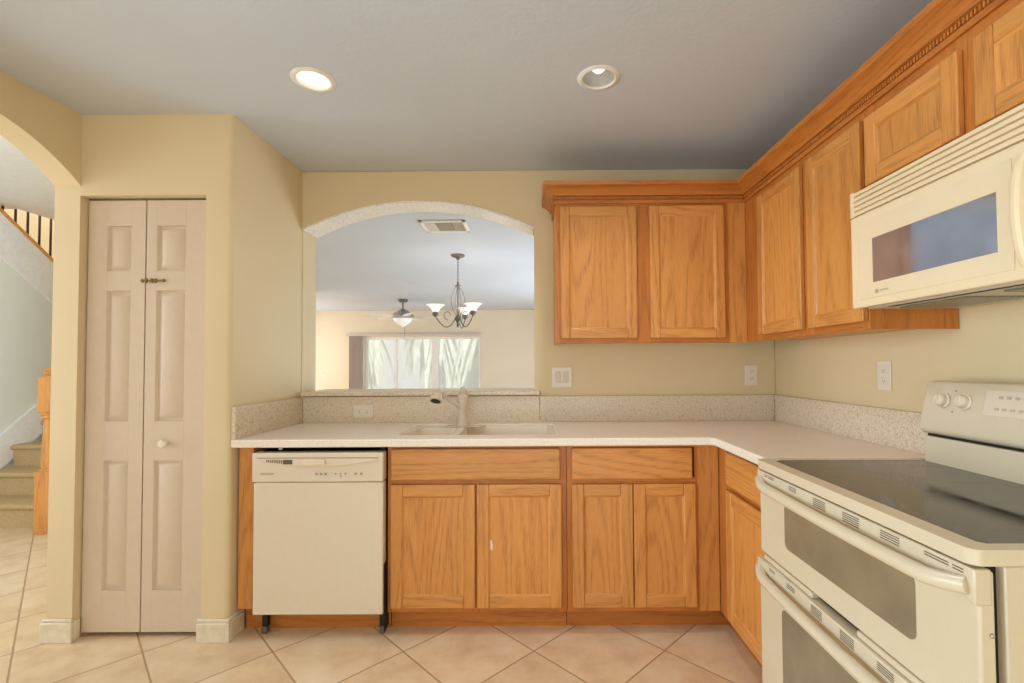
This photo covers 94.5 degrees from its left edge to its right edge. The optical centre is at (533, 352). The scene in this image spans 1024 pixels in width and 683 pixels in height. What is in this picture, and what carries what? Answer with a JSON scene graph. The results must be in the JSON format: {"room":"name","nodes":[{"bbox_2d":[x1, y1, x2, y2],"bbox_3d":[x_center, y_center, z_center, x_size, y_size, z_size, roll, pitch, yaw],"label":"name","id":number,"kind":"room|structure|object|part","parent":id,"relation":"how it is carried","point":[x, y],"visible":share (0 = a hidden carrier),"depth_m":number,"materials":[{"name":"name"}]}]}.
{"room":"kitchen","nodes":[
{"label":"kitchen","id":0,"kind":"room"},
{"bbox_2d":[0,257,52,467],"bbox_3d":[-4.700,-0.103,4.068,0.100,2.984,4.800,0,-2,0],"label":"wall","id":1,"kind":"structure","parent":0,"point":[25,313],"depth_m":4.28,"materials":[{"name":"paint"}]},
{"bbox_2d":[0,404,43,468],"bbox_3d":[-4.636,0.287,4.758,0.020,2.240,2.600,0,-2,0],"label":"baseboard","id":2,"kind":"structure","parent":1,"relation":"attached to","point":[27,428],"depth_m":4.26,"materials":[{"name":"white paint"}]},
{"bbox_2d":[0,212,52,302],"bbox_3d":[-4.703,-0.306,5.023,0.132,2.568,2.900,0,-2,0],"label":"trim","id":3,"kind":"structure","parent":1,"relation":"attached to","point":[16,249],"depth_m":4.32,"materials":[{"name":"white paint"}]},
{"bbox_2d":[0,206,52,261],"bbox_3d":[-4.691,-0.875,5.138,0.122,2.954,2.700,0,-2,0],"label":"stair railing","id":4,"kind":"object","parent":3,"relation":"on","point":[14,222],"visible":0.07,"depth_m":4.39,"materials":[{"name":"brown wood"}]},
{"bbox_2d":[0,135,54,219],"bbox_3d":[-4.624,-1.417,2.502,4.757,0.152,10.000,0,-2,0],"label":"ceiling","id":5,"kind":"structure","parent":0,"point":[23,186],"depth_m":3.72,"materials":[{"name":"white paint"}]},
{"bbox_2d":[4,209,53,257],"bbox_3d":[-5.792,-1.156,5.899,0.100,5.200,3.200,0,-2,0],"label":"wall","id":6,"kind":"structure","parent":0,"point":[21,215],"depth_m":5.46,"materials":[{"name":"beige paint"}]},
{"bbox_2d":[0,70,82,186],"bbox_3d":[-2.182,0.043,-0.166,0.123,2.440,4.757,0,-2,0],"label":"wall","id":7,"kind":"structure","parent":0,"point":[45,130],"depth_m":2.06,"materials":[{"name":"beige paint"}]},
{"bbox_2d":[39,619,79,643],"bbox_3d":[-2.171,1.275,2.303,0.144,0.106,0.316,0,-2,0],"label":"baseboard","id":8,"kind":"structure","parent":7,"relation":"attached to","point":[51,631],"depth_m":2.15,"materials":[{"name":"beige paint"}]},
{"bbox_2d":[46,114,301,636],"bbox_3d":[-1.819,0.112,2.522,0.833,2.440,0.663,0,-2,0],"label":"wall","id":9,"kind":"structure","parent":0,"point":[252,192],"depth_m":2.21,"materials":[{"name":"beige paint"}]},
{"bbox_2d":[81,198,205,631],"bbox_3d":[-1.820,0.284,2.221,0.583,2.035,0.073,0,-2,0],"label":"door","id":10,"kind":"structure","parent":9,"relation":"in","point":[142,557],"depth_m":2.22,"materials":[{"name":"beige paint"}]},
{"bbox_3d":[-1.721,0.427,2.200,0.040,0.040,0.039,0,-2,0],"label":"knob","id":11,"kind":"part","parent":10,"relation":"part of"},
{"bbox_2d":[196,609,244,642],"bbox_3d":[-1.456,1.269,2.202,0.150,0.104,0.119,0,-2,0],"label":"baseboard","id":12,"kind":"structure","parent":9,"relation":"attached to","point":[207,630],"depth_m":2.14,"materials":[{"name":"beige paint"}]},
{"bbox_2d":[231,397,302,439],"bbox_3d":[-1.391,0.339,2.518,0.019,0.152,0.652,0,-2,0],"label":"backsplash","id":13,"kind":"structure","parent":9,"relation":"attached to","point":[252,419],"depth_m":2.43,"materials":[{"name":"beige stone"}]},
{"bbox_2d":[314,292,315,390],"bbox_3d":[-5.237,-1.115,7.547,3.500,5.200,0.100,0,-2,0],"label":"wall","id":14,"kind":"structure","parent":0,"point":[315,292],"depth_m":7.55,"materials":[{"name":"beige paint"}]},
{"bbox_2d":[0,528,761,682],"bbox_3d":[-2.606,1.434,3.921,8.750,0.120,13.000,0,-2,0],"label":"floor","id":15,"kind":"structure","parent":0,"point":[566,653],"depth_m":2.06,"materials":[{"name":"ceramic"}]},
{"bbox_2d":[0,420,43,528],"bbox_3d":[-4.133,0.551,4.821,0.978,1.710,2.277,0,-2,0],"label":"staircase","id":16,"kind":"structure","parent":15,"relation":"on","point":[16,481],"depth_m":3.94,"materials":[{"name":"beige carpet"}]},
{"bbox_2d":[33,368,50,533],"bbox_3d":[-3.721,0.747,3.617,0.096,1.250,0.096,0,-2,0],"label":"newel post","id":17,"kind":"object","parent":15,"relation":"on","point":[41,478],"visible":0.62,"depth_m":3.58,"materials":[{"name":"brown wood"}]},
{"bbox_2d":[238,448,391,627],"bbox_3d":[-1.036,0.890,2.511,0.701,0.874,0.580,0,-2,0],"label":"cabinet surround","id":18,"kind":"object","parent":15,"relation":"on","point":[246,486],"visible":0.3,"depth_m":2.23,"materials":[{"name":"brown wood"}]},
{"bbox_3d":[-1.353,0.833,2.513,0.068,0.756,0.580,0,-2,0],"label":"panel","id":19,"kind":"part","parent":18,"relation":"part of","materials":[{"name":"brown wood"}]},
{"bbox_2d":[252,447,388,633],"bbox_3d":[-0.991,0.889,2.466,0.610,0.872,0.630,0,-2,0],"label":"dishwasher","id":20,"kind":"object","parent":15,"relation":"on","point":[320,517],"visible":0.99,"depth_m":2.18,"materials":[{"name":"metal"}]},
{"bbox_3d":[-1.263,1.254,2.234,0.024,0.075,0.025,0,-2,0],"label":"leg","id":21,"kind":"part","parent":20,"relation":"part of","materials":[{"name":"black plastic"}]},
{"bbox_3d":[-1.003,0.505,2.171,0.100,0.026,0.020,0,-2,0],"label":"latch handle","id":22,"kind":"part","parent":20,"relation":"part of","materials":[{"name":"plastic"}]},
{"bbox_3d":[-0.996,0.533,2.208,0.606,0.134,0.055,0,-2,0],"label":"control panel","id":23,"kind":"part","parent":20,"relation":"part of","materials":[{"name":"plastic"}]},
{"bbox_3d":[-0.995,0.457,2.251,0.544,0.019,0.023,0,-2,0],"label":"mount rail","id":24,"kind":"part","parent":20,"relation":"part of","materials":[{"name":"metal"}]},
{"bbox_3d":[-0.711,1.250,2.233,0.024,0.075,0.025,0,-2,0],"label":"leg","id":25,"kind":"part","parent":20,"relation":"part of","materials":[{"name":"black plastic"}]},
{"bbox_2d":[388,446,566,625],"bbox_3d":[-0.263,0.884,2.499,0.840,0.876,0.600,0,-2,0],"label":"base cabinet","id":26,"kind":"object","parent":15,"relation":"on","point":[477,536],"visible":0.94,"depth_m":2.21,"materials":[{"name":"brown wood"}]},
{"bbox_3d":[-0.469,0.906,2.209,0.394,0.570,0.020,0,-2,0],"label":"door","id":27,"kind":"part","parent":26,"relation":"part of","materials":[{"name":"brown wood"}]},
{"bbox_3d":[-0.469,0.906,2.209,0.284,0.460,0.012,0,-2,0],"label":"door panel","id":28,"kind":"part","parent":26,"relation":"part of","materials":[{"name":"brown wood"}]},
{"bbox_3d":[-0.271,0.526,2.218,0.794,0.146,0.020,0,-2,0],"label":"false drawer","id":29,"kind":"part","parent":26,"relation":"part of","materials":[{"name":"brown wood"}]},
{"bbox_3d":[-0.065,0.903,2.208,0.394,0.570,0.020,0,-2,0],"label":"door","id":30,"kind":"part","parent":26,"relation":"part of","materials":[{"name":"brown wood"}]},
{"bbox_3d":[-0.065,0.903,2.208,0.284,0.460,0.012,0,-2,0],"label":"door panel","id":31,"kind":"part","parent":26,"relation":"part of","materials":[{"name":"brown wood"}]},
{"bbox_2d":[566,445,728,624],"bbox_3d":[0.548,0.879,2.497,0.779,0.876,0.600,0,-2,0],"label":"base cabinet","id":32,"kind":"object","parent":15,"relation":"on","point":[642,522],"visible":0.93,"depth_m":2.21,"materials":[{"name":"brown wood"}]},
{"bbox_3d":[0.324,0.901,2.207,0.283,0.569,0.020,0,-2,0],"label":"door","id":33,"kind":"part","parent":32,"relation":"part of","materials":[{"name":"brown wood"}]},
{"bbox_3d":[0.324,0.901,2.207,0.173,0.459,0.012,0,-2,0],"label":"door panel","id":34,"kind":"part","parent":32,"relation":"part of","materials":[{"name":"brown wood"}]},
{"bbox_3d":[0.462,0.521,2.216,0.563,0.146,0.020,0,-2,0],"label":"drawer","id":35,"kind":"part","parent":32,"relation":"part of","materials":[{"name":"brown wood"}]},
{"bbox_3d":[0.614,0.900,2.206,0.290,0.569,0.020,0,-2,0],"label":"door","id":36,"kind":"part","parent":32,"relation":"part of","materials":[{"name":"brown wood"}]},
{"bbox_3d":[0.614,0.900,2.206,0.180,0.459,0.012,0,-2,0],"label":"door panel","id":37,"kind":"part","parent":32,"relation":"part of","materials":[{"name":"brown wood"}]},
{"bbox_2d":[718,447,765,667],"bbox_3d":[1.141,0.862,1.958,0.578,0.876,0.635,0,-2,0],"label":"base cabinet","id":38,"kind":"object","parent":15,"relation":"on","point":[739,496],"visible":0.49,"depth_m":1.96,"materials":[{"name":"brown wood"}]},
{"bbox_2d":[231,395,927,464],"bbox_3d":[0.027,0.341,2.246,2.857,0.192,1.188,0,-2,0],"label":"countertop","id":39,"kind":"structure","parent":38,"relation":"on","point":[752,428],"depth_m":2.46,"materials":[{"name":"beige stone"}]},
{"bbox_2d":[353,405,372,417],"bbox_3d":[-1.014,0.353,2.818,0.120,0.074,0.007,0,-2,0],"label":"backsplash outlet","id":40,"kind":"object","parent":39,"relation":"attached to","point":[359,411],"visible":1,"depth_m":2.82,"materials":[{"name":"white plastic"}]},
{"bbox_2d":[429,386,485,427],"bbox_3d":[-0.430,0.307,2.644,0.330,0.226,0.156,0,-2,-28],"label":"kitchen faucet","id":41,"kind":"object","parent":39,"relation":"on","point":[461,404],"visible":1,"depth_m":2.65,"materials":[{"name":"beige metal"}]},
{"bbox_3d":[-0.466,0.266,2.625,0.156,0.114,0.039,1,-2,-40],"label":"spout","id":42,"kind":"part","parent":41,"relation":"part of","materials":[{"name":"beige metal"}]},
{"bbox_3d":[-0.398,0.222,2.688,0.048,0.056,0.074,0,-2,0],"label":"lever","id":43,"kind":"part","parent":41,"relation":"part of","materials":[{"name":"beige metal"}]},
{"bbox_3d":[-0.381,0.418,2.667,0.230,0.005,0.079,0,-2,0],"label":"deck plate","id":44,"kind":"part","parent":41,"relation":"part of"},
{"bbox_2d":[401,425,555,448],"bbox_3d":[-0.275,0.507,2.515,0.779,0.182,0.422,0,-2,0],"label":"sink","id":45,"kind":"object","parent":39,"relation":"in","point":[431,429],"visible":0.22,"depth_m":2.71,"materials":[{"name":"ceramic"}]},
{"bbox_2d":[405,428,456,448],"bbox_3d":[-0.531,0.493,2.467,0.240,0.151,0.295,0,-2,0],"label":"basin","id":46,"kind":"object","parent":45,"relation":"in","point":[415,431],"depth_m":2.61,"materials":[{"name":"ceramic"}]},
{"bbox_2d":[459,425,552,434],"bbox_3d":[-0.138,0.507,2.514,0.475,0.181,0.392,0,-2,0],"label":"basin","id":47,"kind":"object","parent":45,"relation":"in","point":[489,429],"depth_m":2.71,"materials":[{"name":"ceramic"}]},
{"bbox_3d":[0.860,0.510,1.883,0.020,0.146,0.435,0,-2,0],"label":"drawer","id":48,"kind":"part","parent":38,"relation":"part of","materials":[{"name":"brown wood"}]},
{"bbox_3d":[0.862,0.889,1.873,0.020,0.569,0.435,0,-2,0],"label":"door","id":49,"kind":"part","parent":38,"relation":"part of","materials":[{"name":"brown wood"}]},
{"bbox_3d":[0.862,0.889,1.873,0.012,0.459,0.325,0,-2,0],"label":"door panel","id":50,"kind":"part","parent":38,"relation":"part of","materials":[{"name":"brown wood"}]},
{"bbox_2d":[755,381,1023,682],"bbox_3d":[1.072,0.686,1.225,0.694,1.196,0.814,0,-2,0],"label":"range","id":51,"kind":"object","parent":15,"relation":"on","point":[871,570],"visible":1,"depth_m":1.17,"materials":[{"name":"metal"}]},
{"bbox_3d":[0.757,0.729,1.224,0.064,0.043,0.790,0,-2,0],"label":"handle","id":52,"kind":"part","parent":51,"relation":"part of","materials":[{"name":"metal"}]},
{"bbox_3d":[0.798,0.941,1.220,0.034,0.493,0.808,0,-2,0],"label":"oven door","id":53,"kind":"part","parent":51,"relation":"part of","materials":[{"name":"ceramic"}]},
{"bbox_3d":[0.760,0.431,1.232,0.064,0.043,0.790,0,-2,0],"label":"handle","id":54,"kind":"part","parent":51,"relation":"part of","materials":[{"name":"ceramic"}]},
{"bbox_3d":[0.798,0.535,1.231,0.029,0.275,0.808,0,-2,0],"label":"oven door","id":55,"kind":"part","parent":51,"relation":"part of","materials":[{"name":"ceramic"}]},
{"bbox_2d":[776,460,1023,543],"bbox_3d":[1.079,0.370,1.240,0.523,0.022,0.760,0,-2,0],"label":"glass cooktop","id":56,"kind":"object","parent":51,"relation":"in","point":[974,505],"depth_m":1.22,"materials":[{"name":"ceramic"}]},
{"bbox_3d":[1.317,0.156,1.527,0.032,0.050,0.050,0,-2,0],"label":"knob","id":57,"kind":"part","parent":51,"relation":"part of","materials":[{"name":"plastic"}]},
{"bbox_3d":[1.317,0.154,1.451,0.032,0.050,0.050,0,-2,0],"label":"knob","id":58,"kind":"part","parent":51,"relation":"part of","materials":[{"name":"plastic"}]},
{"bbox_3d":[1.362,0.173,1.221,0.109,0.174,0.776,0,-2,0],"label":"control panel","id":59,"kind":"part","parent":51,"relation":"part of","materials":[{"name":"ceramic"}]},
{"bbox_3d":[1.328,0.143,1.218,0.019,0.074,0.348,0,-2,0],"label":"key panel","id":60,"kind":"part","parent":51,"relation":"part of","materials":[{"name":"ceramic"}]},
{"bbox_2d":[316,310,534,390],"bbox_3d":[-1.946,0.318,10.276,6.850,2.440,0.150,0,-2,0],"label":"wall","id":61,"kind":"structure","parent":0,"point":[507,337],"depth_m":10.22,"materials":[{"name":"beige paint"}]},
{"bbox_2d":[366,336,480,388],"bbox_3d":[-2.382,0.602,10.245,2.495,1.875,0.060,0,-2,0],"label":"window","id":62,"kind":"structure","parent":61,"relation":"in","point":[435,340],"depth_m":10.23,"materials":[{"name":"white paint"}]},
{"bbox_2d":[346,333,481,388],"bbox_3d":[-2.568,0.556,10.153,2.925,1.905,0.082,0,-2,0],"label":"vertical blinds","id":63,"kind":"object","parent":62,"relation":"attached to","point":[356,341],"visible":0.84,"depth_m":10.15,"materials":[{"name":"grey fabric"}]},
{"bbox_2d":[0,0,932,310],"bbox_3d":[-1.822,-1.271,3.941,7.150,0.400,12.900,0,-2,0],"label":"ceiling","id":64,"kind":"structure","parent":0,"point":[422,85],"depth_m":1.98,"materials":[{"name":"white paint"}]},
{"bbox_2d":[290,67,335,92],"bbox_3d":[-0.913,-1.201,1.963,0.176,0.157,0.176,0,-2,0],"label":"recessed light","id":65,"kind":"object","parent":64,"relation":"in","point":[308,78],"visible":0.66,"depth_m":1.96,"materials":[{"name":"white paint"}]},
{"bbox_2d":[365,299,442,338],"bbox_3d":[-2.301,-0.587,8.499,1.316,0.720,1.327,0,-2,0],"label":"ceiling fan","id":66,"kind":"object","parent":64,"relation":"hanging from","point":[403,317],"visible":1,"depth_m":8.38,"materials":[{"name":"silver metal"}]},
{"bbox_3d":[-2.669,-0.636,8.171,0.500,0.035,0.139,1,-2,-43],"label":"blade","id":67,"kind":"part","parent":66,"relation":"part of","materials":[{"name":"white paint"}]},
{"bbox_3d":[-2.731,-0.622,8.697,0.500,0.035,0.139,-1,-2,29],"label":"blade","id":68,"kind":"part","parent":66,"relation":"part of","materials":[{"name":"white paint"}]},
{"bbox_3d":[-2.339,-0.690,8.478,0.400,0.175,0.400,0,-2,0],"label":"motor","id":69,"kind":"part","parent":66,"relation":"part of","materials":[{"name":"metal"}]},
{"bbox_3d":[-2.338,-0.522,8.474,0.340,0.159,0.340,0,-2,0],"label":"lamp shade","id":70,"kind":"part","parent":66,"relation":"part of","materials":[{"name":"white"}]},
{"bbox_2d":[418,220,469,232],"bbox_3d":[-0.749,-1.068,4.017,0.385,0.014,0.320,0,-2,0],"label":"ceiling vent","id":71,"kind":"object","parent":64,"relation":"in","point":[430,226],"visible":1,"depth_m":4.00,"materials":[{"name":"white paint"}]},
{"bbox_2d":[427,253,481,328],"bbox_3d":[-0.833,-0.652,5.123,0.601,0.786,0.579,0,-2,0],"label":"chandelier","id":72,"kind":"object","parent":64,"relation":"hanging from","point":[472,306],"visible":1,"depth_m":5.04,"materials":[{"name":"silver metal"}]},
{"bbox_3d":[-1.036,-0.464,5.004,0.192,0.075,0.192,0,-2,0],"label":"lamp shade","id":73,"kind":"part","parent":72,"relation":"part of","materials":[{"name":"white"}]},
{"bbox_3d":[-0.936,-0.348,5.033,0.218,0.173,0.011,0,-2,-18],"label":"arm","id":74,"kind":"part","parent":72,"relation":"part of","materials":[{"name":"silver metal"}]},
{"bbox_3d":[-0.810,-0.514,5.078,0.076,0.505,0.076,0,-2,0],"label":"stem","id":75,"kind":"part","parent":72,"relation":"part of","materials":[{"name":"silver metal"}]},
{"bbox_3d":[-0.768,-0.457,5.311,0.192,0.075,0.192,0,-2,0],"label":"lamp shade","id":76,"kind":"part","parent":72,"relation":"part of","materials":[{"name":"white"}]},
{"bbox_3d":[-0.707,-0.350,4.988,0.218,0.174,0.012,-2,-2,40],"label":"arm","id":77,"kind":"part","parent":72,"relation":"part of","materials":[{"name":"silver metal"}]},
{"bbox_3d":[-0.628,-0.468,4.923,0.192,0.075,0.192,0,-2,0],"label":"lamp shade","id":78,"kind":"part","parent":72,"relation":"part of","materials":[{"name":"white"}]},
{"bbox_2d":[577,65,619,90],"bbox_3d":[0.270,-1.208,1.960,0.176,0.157,0.176,0,-2,0],"label":"recessed light","id":79,"kind":"object","parent":64,"relation":"in","point":[596,77],"visible":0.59,"depth_m":2.00,"materials":[{"name":"white paint"}]},
{"bbox_3d":[0.270,-1.220,1.961,0.058,0.122,0.058,0,-2,0],"label":"bulb","id":80,"kind":"part","parent":79,"relation":"part of","materials":[{"name":"white"}]},
{"bbox_2d":[301,169,775,554],"bbox_3d":[-0.417,0.114,2.935,3.750,2.440,0.170,0,-2,0],"label":"wall","id":81,"kind":"structure","parent":0,"point":[598,369],"depth_m":2.87,"materials":[{"name":"beige paint"}]},
{"bbox_2d":[303,201,533,237],"bbox_3d":[-0.700,-0.830,2.961,1.404,0.178,0.178,0,-2,0],"label":"trim","id":82,"kind":"structure","parent":81,"relation":"attached to","point":[318,229],"depth_m":2.94,"materials":[{"name":"white paint"}]},
{"bbox_2d":[300,388,540,395],"bbox_3d":[-0.670,0.250,2.968,1.426,0.027,0.338,0,-2,0],"label":"bar ledge","id":83,"kind":"object","parent":81,"relation":"attached to","point":[428,391],"visible":1,"depth_m":2.80,"materials":[{"name":"beige stone"}]},
{"bbox_2d":[303,395,539,422],"bbox_3d":[-0.671,0.342,2.832,1.416,0.155,0.021,0,-2,0],"label":"backsplash","id":84,"kind":"structure","parent":81,"relation":"attached to","point":[386,409],"depth_m":2.82,"materials":[{"name":"beige stone"}]},
{"bbox_2d":[552,367,571,386],"bbox_3d":[0.171,0.150,2.842,0.122,0.122,0.008,0,-2,0],"label":"light switch","id":85,"kind":"object","parent":81,"relation":"attached to","point":[561,376],"visible":1,"depth_m":2.84,"materials":[{"name":"white plastic"}]},
{"bbox_2d":[553,203,746,345],"bbox_3d":[0.685,-0.429,2.697,1.128,0.764,0.322,0,-2,0],"label":"upper cabinet","id":86,"kind":"object","parent":81,"relation":"attached to","point":[672,272],"visible":0.97,"depth_m":2.54,"materials":[{"name":"brown wood"}]},
{"bbox_3d":[0.123,-0.425,2.719,0.004,0.764,0.282,0,-2,0],"label":"panel","id":87,"kind":"part","parent":86,"relation":"part of","materials":[{"name":"brown wood"}]},
{"bbox_3d":[0.352,-0.430,2.547,0.413,0.713,0.020,0,-2,0],"label":"door","id":88,"kind":"part","parent":86,"relation":"part of","materials":[{"name":"brown wood"}]},
{"bbox_3d":[0.352,-0.430,2.547,0.313,0.613,0.012,0,-2,0],"label":"door panel","id":89,"kind":"part","parent":86,"relation":"part of","materials":[{"name":"brown wood"}]},
{"bbox_3d":[0.828,-0.434,2.546,0.400,0.715,0.020,0,-2,0],"label":"door","id":90,"kind":"part","parent":86,"relation":"part of","materials":[{"name":"brown wood"}]},
{"bbox_3d":[0.828,-0.434,2.546,0.300,0.615,0.012,0,-2,0],"label":"door panel","id":91,"kind":"part","parent":86,"relation":"part of","materials":[{"name":"brown wood"}]},
{"bbox_2d":[541,0,1007,220],"bbox_3d":[0.595,-0.881,1.641,1.097,0.102,2.457,0,-2,0],"label":"crown molding","id":92,"kind":"structure","parent":86,"relation":"attached to","point":[940,23],"depth_m":1.82,"materials":[{"name":"brown wood"}]},
{"bbox_2d":[540,395,773,421],"bbox_3d":[0.737,0.335,2.828,1.396,0.152,0.021,0,-2,0],"label":"backsplash","id":93,"kind":"structure","parent":81,"relation":"attached to","point":[619,407],"depth_m":2.82,"materials":[{"name":"beige stone"}]},
{"bbox_2d":[744,365,757,384],"bbox_3d":[1.308,0.138,2.840,0.076,0.122,0.007,0,-2,0],"label":"wall outlet","id":94,"kind":"object","parent":81,"relation":"attached to","point":[750,370],"visible":1,"depth_m":2.84,"materials":[{"name":"white plastic"}]},
{"bbox_2d":[775,299,1023,412],"bbox_3d":[1.611,0.128,3.894,0.300,2.440,12.900,0,-2,0],"label":"wall","id":95,"kind":"structure","parent":0,"point":[987,345],"depth_m":1.84,"materials":[{"name":"beige paint"}]},
{"bbox_2d":[774,395,927,454],"bbox_3d":[1.446,0.315,2.243,0.020,0.152,1.188,0,-2,0],"label":"backsplash","id":96,"kind":"structure","parent":95,"relation":"attached to","point":[899,429],"depth_m":2.09,"materials":[{"name":"beige stone"}]},
{"bbox_2d":[745,111,958,341],"bbox_3d":[1.289,-0.448,2.096,0.322,0.764,0.949,0,-2,0],"label":"upper cabinet","id":97,"kind":"object","parent":95,"relation":"attached to","point":[798,226],"visible":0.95,"depth_m":1.91,"materials":[{"name":"brown wood"}]},
{"bbox_3d":[1.138,-0.439,2.193,0.012,0.596,0.283,0,-2,0],"label":"door panel","id":98,"kind":"part","parent":97,"relation":"part of","materials":[{"name":"brown wood"}]},
{"bbox_3d":[1.138,-0.439,2.193,0.020,0.696,0.383,0,-2,0],"label":"door","id":99,"kind":"part","parent":97,"relation":"part of","materials":[{"name":"brown wood"}]},
{"bbox_3d":[1.158,-0.448,2.088,0.020,0.764,0.932,0,-2,0],"label":"frame","id":100,"kind":"part","parent":97,"relation":"part of","materials":[{"name":"brown wood"}]},
{"bbox_3d":[1.137,-0.449,1.792,0.012,0.596,0.227,0,-2,0],"label":"door panel","id":101,"kind":"part","parent":97,"relation":"part of","materials":[{"name":"brown wood"}]},
{"bbox_3d":[1.137,-0.449,1.792,0.020,0.696,0.327,0,-2,0],"label":"door","id":102,"kind":"part","parent":97,"relation":"part of","materials":[{"name":"brown wood"}]},
{"bbox_3d":[1.308,-0.461,1.624,0.282,0.764,0.004,0,-2,0],"label":"panel","id":103,"kind":"part","parent":97,"relation":"part of","materials":[{"name":"brown wood"}]},
{"bbox_2d":[877,361,891,390],"bbox_3d":[1.451,0.097,1.955,0.007,0.122,0.076,0,-2,0],"label":"wall outlet","id":104,"kind":"object","parent":95,"relation":"attached to","point":[884,368],"visible":1,"depth_m":1.95,"materials":[{"name":"white plastic"}]},
{"bbox_2d":[880,367,886,373],"bbox_3d":[1.449,0.075,1.955,0.002,0.029,0.033,0,-2,0],"label":"receptacle","id":105,"kind":"object","parent":104,"relation":"attached to","point":[883,370],"depth_m":1.95,"materials":[{"name":"white plastic"}]},
{"bbox_2d":[881,377,886,384],"bbox_3d":[1.449,0.119,1.954,0.002,0.029,0.033,0,-2,0],"label":"receptacle","id":106,"kind":"object","parent":104,"relation":"attached to","point":[883,379],"depth_m":1.95,"materials":[{"name":"white plastic"}]},
{"bbox_2d":[863,0,1023,186],"bbox_3d":[1.284,-0.710,1.017,0.322,0.297,1.221,0,-2,0],"label":"upper cabinet","id":107,"kind":"object","parent":95,"relation":"attached to","point":[978,78],"visible":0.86,"depth_m":1.27,"materials":[{"name":"brown wood"}]},
{"bbox_3d":[1.135,-0.684,1.432,0.012,0.128,0.252,0,-2,0],"label":"door panel","id":108,"kind":"part","parent":107,"relation":"part of","materials":[{"name":"brown wood"}]},
{"bbox_3d":[1.135,-0.684,1.432,0.020,0.232,0.356,0,-2,0],"label":"door","id":109,"kind":"part","parent":107,"relation":"part of","materials":[{"name":"brown wood"}]},
{"bbox_2d":[850,103,1023,308],"bbox_3d":[1.248,-0.351,1.233,0.397,0.401,0.761,0,-2,0],"label":"microwave","id":110,"kind":"object","parent":107,"relation":"attached to","point":[945,229],"visible":1,"depth_m":1.25,"materials":[{"name":"beige plastic"}]},
{"bbox_3d":[1.084,-0.306,1.322,0.003,0.254,0.512,0,-2,0],"label":"door glass","id":111,"kind":"part","parent":110,"relation":"part of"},
{"bbox_3d":[1.071,-0.312,1.036,0.044,0.248,0.026,0,-2,0],"label":"handle","id":112,"kind":"part","parent":110,"relation":"part of","materials":[{"name":"beige plastic"}]},
{"bbox_3d":[1.133,-0.695,1.027,0.020,0.232,0.362,0,-2,0],"label":"door","id":113,"kind":"part","parent":107,"relation":"part of","materials":[{"name":"brown wood"}]},
{"bbox_3d":[1.133,-0.695,1.027,0.012,0.128,0.258,0,-2,0],"label":"door panel","id":114,"kind":"part","parent":107,"relation":"part of","materials":[{"name":"brown wood"}]},
{"label":"outside","id":115,"kind":"structure","parent":0,"visible":0},
{"bbox_3d":[-2.943,1.840,17.666,22.000,0.120,14.300,0,-2,0],"label":"ground","id":116,"kind":"structure","parent":115,"visible":0},
{"bbox_2d":[369,340,394,388],"bbox_3d":[-4.880,0.376,13.225,2.033,2.676,2.100,0,-2,0],"label":"palm tree","id":117,"kind":"object","parent":116,"relation":"on","point":[377,362],"visible":0.09,"depth_m":12.72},
{"bbox_2d":[394,339,443,388],"bbox_3d":[-4.206,0.109,18.191,2.076,3.446,2.019,1,-2,-38],"label":"palm tree","id":118,"kind":"object","parent":116,"relation":"on","point":[430,380],"visible":0.06,"depth_m":18.06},
{"bbox_2d":[398,339,461,388],"bbox_3d":[-3.031,0.251,14.445,2.128,2.960,1.971,0,-2,-28],"label":"palm tree","id":119,"kind":"object","parent":116,"relation":"on","point":[448,348],"visible":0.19,"depth_m":13.97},
{"bbox_2d":[450,339,478,387],"bbox_3d":[-1.320,0.554,13.021,1.957,2.638,2.053,0,-2,0],"label":"palm tree","id":120,"kind":"object","parent":116,"relation":"on","point":[468,371],"visible":0.17,"depth_m":12.55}
]}

